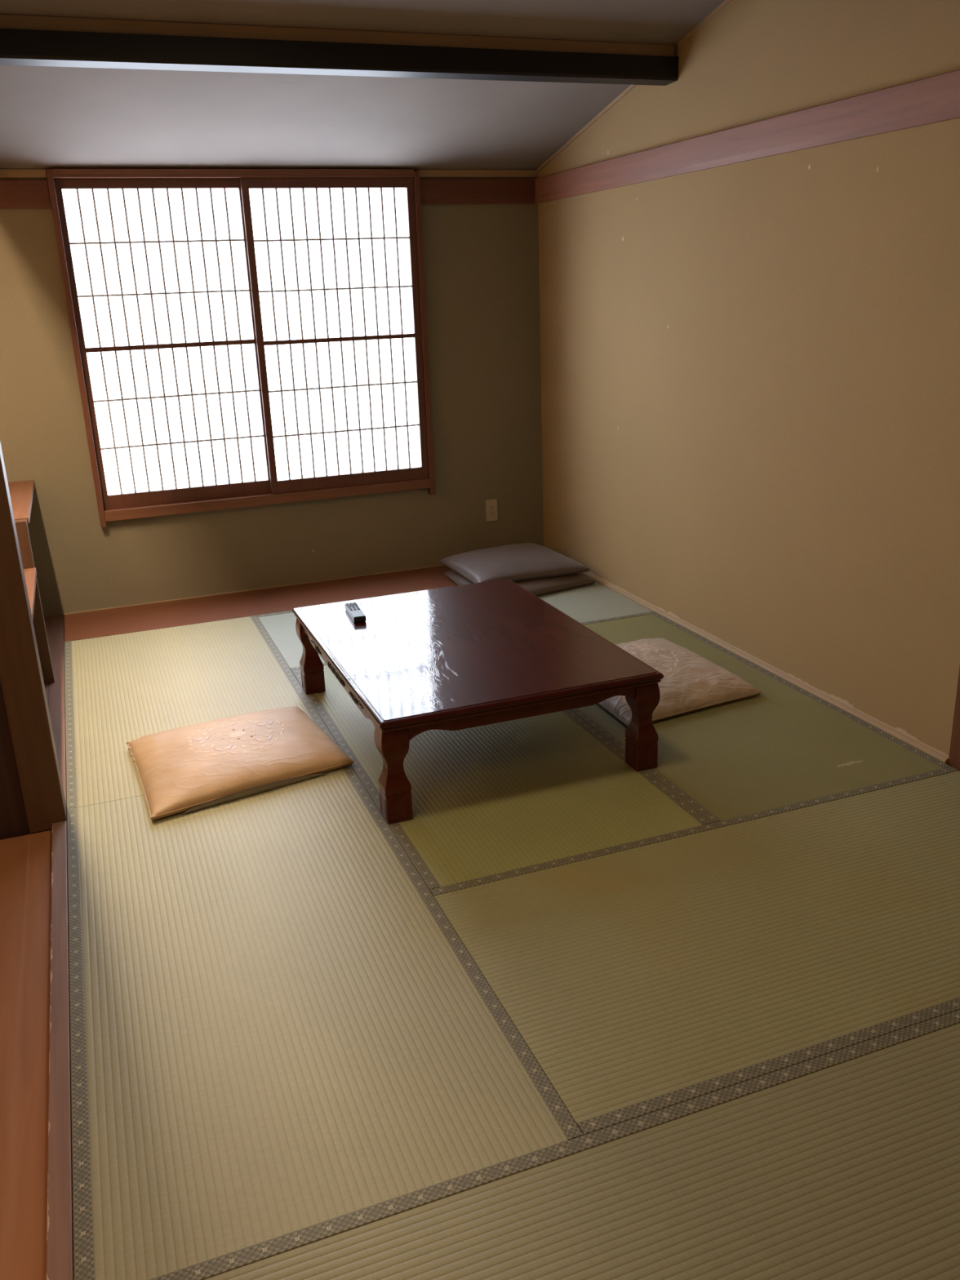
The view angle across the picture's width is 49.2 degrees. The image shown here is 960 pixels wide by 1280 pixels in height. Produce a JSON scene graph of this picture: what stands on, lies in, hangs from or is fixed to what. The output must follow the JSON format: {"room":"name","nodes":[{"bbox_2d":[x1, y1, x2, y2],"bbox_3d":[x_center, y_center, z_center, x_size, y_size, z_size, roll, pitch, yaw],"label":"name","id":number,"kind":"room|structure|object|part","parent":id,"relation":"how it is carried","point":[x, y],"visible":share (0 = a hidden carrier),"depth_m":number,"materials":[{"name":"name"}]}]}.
{"room":"traditional dwelling","nodes":[
{"label":"traditional dwelling","id":0,"kind":"room"},
{"bbox_2d":[0,830,52,1279],"bbox_3d":[-1.199,1.031,1.811,0.857,0.034,2.677,-9,20,-19],"label":"floor","id":1,"kind":"structure","parent":0,"point":[25,860],"depth_m":2.21,"materials":[{"name":"brown wood"}]},
{"bbox_2d":[44,616,50,703],"bbox_3d":[-2.123,0.284,4.079,0.838,0.050,2.201,-9,20,-19],"label":"floor","id":2,"kind":"structure","parent":0,"point":[47,620],"depth_m":4.92,"materials":[{"name":"brown wood"}]},
{"bbox_2d":[8,480,54,684],"bbox_3d":[-2.121,-0.062,3.968,0.868,0.675,2.199,-9,20,-19],"label":"shelf","id":3,"kind":"object","parent":2,"relation":"on","point":[21,492],"visible":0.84,"depth_m":4.20,"materials":[{"name":"brown wood"}]},
{"bbox_3d":[-2.351,-0.546,4.406,0.868,0.024,0.979,-9,20,-19],"label":"shelf","id":4,"kind":"part","parent":3,"relation":"part of","materials":[{"name":"brown wood"}]},
{"bbox_3d":[-1.943,-0.043,3.468,0.866,0.024,1.171,-9,20,-19],"label":"shelf","id":5,"kind":"part","parent":3,"relation":"part of","materials":[{"name":"brown wood"}]},
{"bbox_3d":[-2.159,-0.087,4.053,0.860,0.671,0.047,-9,20,-19],"label":"support panel","id":6,"kind":"part","parent":3,"relation":"part of","materials":[{"name":"brown wood"}]},
{"bbox_2d":[0,177,543,617],"bbox_3d":[-1.324,-1.140,5.246,3.512,2.163,0.120,-9,20,-19],"label":"wall","id":7,"kind":"structure","parent":0,"point":[481,261],"depth_m":5.44,"materials":[{"name":"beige paint"}]},
{"bbox_2d":[0,168,46,177],"bbox_3d":[-2.028,-2.046,4.596,0.232,0.034,0.012,-9,20,-19],"label":"trim","id":8,"kind":"structure","parent":7,"relation":"attached to","point":[4,173],"depth_m":4.60,"materials":[{"name":"brown wood"}]},
{"bbox_2d":[48,614,66,807],"bbox_3d":[-1.700,0.221,4.219,0.059,0.051,2.217,-9,20,-19],"label":"sill","id":9,"kind":"structure","parent":7,"relation":"attached to","point":[56,703],"depth_m":4.15,"materials":[{"name":"brown wood"}]},
{"bbox_2d":[63,564,445,614],"bbox_3d":[-0.849,-0.319,5.630,2.612,0.005,0.008,-9,20,-19],"label":"baseboard","id":10,"kind":"structure","parent":7,"relation":"attached to","point":[442,564],"depth_m":5.50,"materials":[{"name":"brown wood"}]},
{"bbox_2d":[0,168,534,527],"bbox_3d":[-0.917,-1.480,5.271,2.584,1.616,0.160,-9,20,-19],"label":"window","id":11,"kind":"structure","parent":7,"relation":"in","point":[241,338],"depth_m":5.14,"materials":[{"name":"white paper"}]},
{"bbox_3d":[-1.479,-1.407,5.039,0.838,1.492,0.024,-9,20,-19],"label":"sliding sash","id":12,"kind":"part","parent":11,"relation":"part of","materials":[{"name":"white paper"}]},
{"bbox_3d":[-1.076,-0.745,5.446,1.666,0.049,0.159,-9,20,-19],"label":"sill","id":13,"kind":"part","parent":11,"relation":"part of","materials":[{"name":"brown wood"}]},
{"bbox_3d":[-0.702,-1.519,5.284,0.846,1.492,0.024,-9,20,-19],"label":"sliding sash","id":14,"kind":"part","parent":11,"relation":"part of","materials":[{"name":"white paper"}]},
{"bbox_2d":[416,169,537,177],"bbox_3d":[-0.007,-2.362,5.306,0.653,0.034,0.012,-9,20,-19],"label":"trim","id":15,"kind":"structure","parent":7,"relation":"attached to","point":[423,173],"depth_m":5.30,"materials":[{"name":"brown wood"}]},
{"bbox_2d":[485,498,497,521],"bbox_3d":[0.066,-0.726,5.865,0.069,0.123,0.010,-9,20,-19],"label":"wall outlet","id":16,"kind":"object","parent":7,"relation":"attached to","point":[491,512],"visible":1,"depth_m":5.86,"materials":[{"name":"beige plastic"}]},
{"bbox_2d":[489,504,493,516],"bbox_3d":[0.067,-0.724,5.862,0.024,0.068,0.002,-9,20,-19],"label":"socket","id":17,"kind":"object","parent":16,"relation":"attached to","point":[491,506],"depth_m":5.86,"materials":[{"name":"brown plastic"}]},
{"bbox_2d":[0,0,724,175],"bbox_3d":[-0.190,-1.972,1.646,3.712,1.638,6.850,-9,20,-19],"label":"ceiling","id":18,"kind":"structure","parent":0,"point":[51,117],"depth_m":4.21,"materials":[{"name":"white paint"}]},
{"bbox_2d":[0,14,679,85],"bbox_3d":[-0.458,-2.088,3.730,2.612,0.128,0.103,-9,20,-19],"label":"ceiling beam","id":19,"kind":"structure","parent":18,"relation":"attached to","point":[24,40],"depth_m":3.65,"materials":[{"name":"brown wood"}]},
{"bbox_2d":[537,0,959,757],"bbox_3d":[1.536,-1.175,2.598,0.100,3.721,6.850,-9,20,-19],"label":"wall","id":20,"kind":"structure","parent":0,"point":[750,370],"depth_m":3.79,"materials":[{"name":"beige paint"}]},
{"bbox_2d":[537,0,732,172],"bbox_3d":[1.452,-2.181,2.220,0.009,1.521,6.616,-9,20,-19],"label":"trim","id":21,"kind":"structure","parent":20,"relation":"attached to","point":[722,5],"depth_m":4.55,"materials":[{"name":"brown wood"}]},
{"bbox_2d":[534,69,959,203],"bbox_3d":[1.473,-1.378,2.496,0.024,0.118,6.630,-9,20,-19],"label":"rail","id":22,"kind":"object","parent":20,"relation":"attached to","point":[934,99],"visible":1,"depth_m":3.58,"materials":[{"name":"brown wood"}]},
{"bbox_2d":[581,572,948,764],"bbox_3d":[0.917,-0.043,4.687,0.016,0.065,3.105,-9,20,-19],"label":"baseboard","id":23,"kind":"structure","parent":20,"relation":"attached to","point":[926,749],"depth_m":4.01,"materials":[{"name":"brown wood"}]},
{"bbox_2d":[947,666,959,771],"bbox_3d":[1.466,-0.456,2.955,0.006,1.917,0.122,-9,20,-19],"label":"wooden post","id":24,"kind":"object","parent":20,"relation":"attached to","point":[954,750],"visible":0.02,"depth_m":3.25,"materials":[{"name":"brown wood"}]},
{"bbox_3d":[-0.082,0.804,2.576,3.512,0.104,6.630,-9,20,-19],"label":"floor","id":25,"kind":"structure","parent":0,"visible":0},
{"bbox_2d":[0,681,31,839],"bbox_3d":[-1.768,-0.580,2.614,0.792,2.600,0.042,-9,20,-19],"label":"partition panel","id":26,"kind":"object","parent":25,"relation":"on","point":[13,817],"visible":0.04,"depth_m":3.08,"materials":[{"name":"brown wood"}]},
{"bbox_2d":[0,441,66,833],"bbox_3d":[-1.343,-0.394,2.857,0.106,2.002,0.103,-9,20,-19],"label":"post","id":27,"kind":"object","parent":25,"relation":"on","point":[21,678],"visible":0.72,"depth_m":2.99,"materials":[{"name":"brown wood"}]},
{"bbox_2d":[46,820,74,1279],"bbox_3d":[-0.780,0.953,1.954,0.040,0.051,2.677,-9,20,-19],"label":"trim","id":28,"kind":"structure","parent":25,"relation":"on","point":[60,1229],"depth_m":2.08,"materials":[{"name":"brown wood"}]},
{"bbox_2d":[64,615,338,808],"bbox_3d":[-1.174,0.223,4.153,0.876,0.051,1.774,-9,20,-19],"label":"mat","id":29,"kind":"object","parent":25,"relation":"on","point":[120,689],"visible":0.7,"depth_m":4.16,"materials":[{"name":"wicker"}]},
{"bbox_2d":[125,706,354,820],"bbox_3d":[-0.816,0.367,3.487,0.659,0.078,0.612,-11,21,-24],"label":"floor cushion","id":30,"kind":"object","parent":29,"relation":"on","point":[187,769],"visible":1,"depth_m":3.38,"materials":[{"name":"brown fabric"}]},
{"bbox_2d":[63,565,457,641],"bbox_3d":[-0.773,-0.225,5.432,2.594,0.050,0.468,-9,20,-19],"label":"board","id":31,"kind":"object","parent":25,"relation":"on","point":[140,618],"visible":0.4,"depth_m":5.28,"materials":[{"name":"brown wood"}]},
{"bbox_2d":[66,764,583,1279],"bbox_3d":[-0.538,0.735,2.570,0.876,0.051,1.783,-9,20,-19],"label":"mat","id":32,"kind":"object","parent":25,"relation":"on","point":[278,1028],"visible":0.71,"depth_m":2.19,"materials":[{"name":"wicker"}]},
{"bbox_2d":[257,581,656,670],"bbox_3d":[-0.128,-0.099,4.988,1.715,0.051,0.851,-9,20,-19],"label":"mat","id":33,"kind":"object","parent":25,"relation":"on","point":[596,602],"visible":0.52,"depth_m":4.97,"materials":[{"name":"wicker"}]},
{"bbox_2d":[444,569,595,595],"bbox_3d":[0.196,-0.336,5.464,0.671,0.069,0.755,-9,20,-19],"label":"floor cushion","id":34,"kind":"object","parent":33,"relation":"on","point":[540,586],"visible":0.26,"depth_m":5.29,"materials":[{"name":"grey fabric"}]},
{"bbox_2d":[440,542,589,582],"bbox_3d":[0.157,-0.424,5.524,0.626,0.078,0.640,-9,20,-19],"label":"floor cushion","id":35,"kind":"object","parent":34,"relation":"on","point":[515,562],"visible":0.96,"depth_m":5.35,"materials":[{"name":"grey fabric"}]},
{"bbox_3d":[0.157,-0.404,5.518,0.608,0.004,0.635,-10,20,-22],"label":"seam cord","id":36,"kind":"part","parent":35,"relation":"part of","materials":[{"name":"grey fabric"}]},
{"bbox_2d":[291,665,711,889],"bbox_3d":[-0.057,0.347,3.663,0.848,0.051,1.808,-9,20,-19],"label":"mat","id":37,"kind":"object","parent":25,"relation":"on","point":[495,798],"visible":0.62,"depth_m":3.21,"materials":[{"name":"wicker"}]},
{"bbox_2d":[292,578,663,824],"bbox_3d":[-0.072,0.143,3.670,0.905,0.330,1.247,-9,20,-19],"label":"table","id":38,"kind":"object","parent":37,"relation":"on","point":[464,656],"visible":1,"depth_m":3.34,"materials":[{"name":"brown wood"}]},
{"bbox_3d":[-0.655,0.055,4.050,0.082,0.295,0.082,-9,20,-19],"label":"leg","id":39,"kind":"part","parent":38,"relation":"part of","materials":[{"name":"brown wood"}]},
{"bbox_2d":[344,602,366,622],"bbox_3d":[-0.463,-0.103,3.888,0.045,0.025,0.205,-7,19,-15],"label":"remote control","id":40,"kind":"object","parent":38,"relation":"on","point":[354,611],"visible":1,"depth_m":3.85,"materials":[{"name":"black plastic"}]},
{"bbox_3d":[-0.463,-0.112,3.882,0.041,0.004,0.192,-7,19,-15],"label":"plate","id":41,"kind":"part","parent":40,"relation":"part of","materials":[{"name":"grey plastic"}]},
{"bbox_3d":[-0.251,0.380,3.045,0.082,0.295,0.082,-9,20,-19],"label":"leg","id":42,"kind":"part","parent":38,"relation":"part of","materials":[{"name":"brown wood"}]},
{"bbox_3d":[-0.078,0.015,3.626,0.892,0.011,1.235,-9,20,-19],"label":"moulding","id":43,"kind":"part","parent":38,"relation":"part of","materials":[{"name":"brown wood"}]},
{"bbox_3d":[0.512,0.261,3.313,0.082,0.295,0.082,-9,20,-19],"label":"leg","id":44,"kind":"part","parent":38,"relation":"part of","materials":[{"name":"brown wood"}]},
{"bbox_2d":[151,1010,959,1279],"bbox_3d":[0.343,1.053,1.531,1.746,0.051,0.873,-9,20,-19],"label":"mat","id":45,"kind":"object","parent":25,"relation":"on","point":[842,1164],"visible":1,"depth_m":1.77,"materials":[{"name":"wicker"}]},
{"bbox_2d":[429,766,959,1135],"bbox_3d":[0.832,0.673,2.602,1.715,0.051,0.896,-9,20,-19],"label":"mat","id":46,"kind":"object","parent":25,"relation":"on","point":[642,977],"visible":1,"depth_m":2.45,"materials":[{"name":"wicker"}]},
{"bbox_2d":[570,613,950,822],"bbox_3d":[0.745,0.222,3.944,0.865,0.051,1.808,-9,20,-19],"label":"mat","id":47,"kind":"object","parent":25,"relation":"on","point":[784,744],"visible":0.53,"depth_m":3.47,"materials":[{"name":"wicker"}]},
{"bbox_2d":[598,638,761,726],"bbox_3d":[0.642,0.123,4.038,0.616,0.084,0.762,-9,20,-19],"label":"floor cushion","id":48,"kind":"object","parent":47,"relation":"on","point":[691,682],"visible":0.6,"depth_m":3.85,"materials":[{"name":"beige fabric"}]},
{"bbox_3d":[0.654,0.146,4.050,0.590,0.004,0.762,-9,20,-19],"label":"seam cord","id":49,"kind":"part","parent":48,"relation":"part of","materials":[{"name":"beige fabric"}]}
]}

